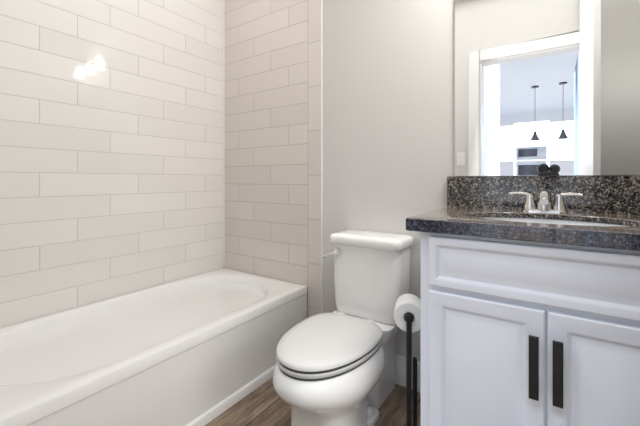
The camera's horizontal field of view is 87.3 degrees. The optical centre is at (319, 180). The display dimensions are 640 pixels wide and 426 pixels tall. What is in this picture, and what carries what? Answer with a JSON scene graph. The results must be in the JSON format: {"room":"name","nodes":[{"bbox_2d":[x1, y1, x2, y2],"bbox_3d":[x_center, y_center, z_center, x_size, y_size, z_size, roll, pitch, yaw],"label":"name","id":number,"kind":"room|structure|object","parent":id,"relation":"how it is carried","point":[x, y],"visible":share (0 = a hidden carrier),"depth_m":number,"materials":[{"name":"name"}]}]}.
{"room":"bathroom","nodes":[
{"label":"bathroom","id":0,"kind":"room"},
{"bbox_2d":[205,377,420,425],"bbox_3d":[-1.847,1.068,-2.123,3.600,0.100,9.200,0,0,34],"label":"floor","id":1,"kind":"structure","parent":0,"point":[263,406],"depth_m":1.47,"materials":[{"name":"brown wood"}]},
{"bbox_2d":[0,268,306,425],"bbox_3d":[-0.807,0.819,1.570,0.756,0.388,1.522,0,0,34],"label":"bathtub","id":2,"kind":"object","parent":1,"relation":"on","point":[185,351],"visible":1,"depth_m":1.41,"materials":[{"name":"white ceramic"}]},
{"bbox_2d":[273,230,412,425],"bbox_3d":[0.093,0.638,1.430,0.391,0.750,0.737,0,0,34],"label":"toilet","id":3,"kind":"object","parent":1,"relation":"on","point":[336,368],"visible":0.98,"depth_m":1.35,"materials":[{"name":"white ceramic"}]},
{"bbox_2d":[394,294,420,425],"bbox_3d":[0.326,0.724,1.224,0.108,0.579,0.141,0,0,15],"label":"toilet paper holder","id":4,"kind":"object","parent":1,"relation":"on","point":[407,311],"visible":0.96,"depth_m":1.19,"materials":[{"name":"black metal"}]},
{"bbox_2d":[406,176,639,425],"bbox_3d":[0.816,0.499,1.032,0.947,1.030,0.581,0,0,34],"label":"vanity","id":5,"kind":"object","parent":1,"relation":"on","point":[530,285],"visible":1,"depth_m":0.93,"materials":[{"name":"wood"}]},
{"bbox_2d":[322,0,639,361],"bbox_3d":[0.398,-0.287,1.791,2.900,2.600,0.200,0,0,34],"label":"wall","id":6,"kind":"structure","parent":0,"point":[388,66],"depth_m":1.71,"materials":[{"name":"white paint"}]},
{"bbox_2d":[0,0,222,327],"bbox_3d":[-1.139,-0.427,1.763,0.008,2.125,1.558,0,0,34],"label":"tiles","id":7,"kind":"structure","parent":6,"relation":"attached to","point":[64,180],"depth_m":1.77,"materials":[{"name":"white tile"}]},
{"bbox_2d":[0,0,321,317],"bbox_3d":[-0.782,-0.262,1.529,0.861,2.550,1.578,0,0,34],"label":"grout","id":8,"kind":"structure","parent":6,"relation":"attached to","point":[35,0],"depth_m":1.96,"materials":[{"name":"grey tile"}]},
{"bbox_2d":[224,0,320,316],"bbox_3d":[-0.338,-0.290,2.176,0.847,2.597,0.008,0,0,34],"label":"tiles","id":9,"kind":"structure","parent":6,"relation":"attached to","point":[253,179],"depth_m":2.14,"materials":[{"name":"white tile"}]},
{"bbox_2d":[395,354,420,392],"bbox_3d":[-0.163,0.944,1.104,0.736,0.139,1.615,0,0,38],"label":"baseboard","id":10,"kind":"structure","parent":6,"relation":"attached to","point":[400,361],"depth_m":1.65,"materials":[{"name":"white"}]},
{"bbox_2d":[455,0,639,175],"bbox_3d":[0.983,-0.502,1.265,0.901,0.968,0.006,0,0,34],"label":"mirror","id":11,"kind":"object","parent":6,"relation":"attached to","point":[543,87],"visible":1,"depth_m":1.32,"materials":[{"name":"clear glass"}]}
]}

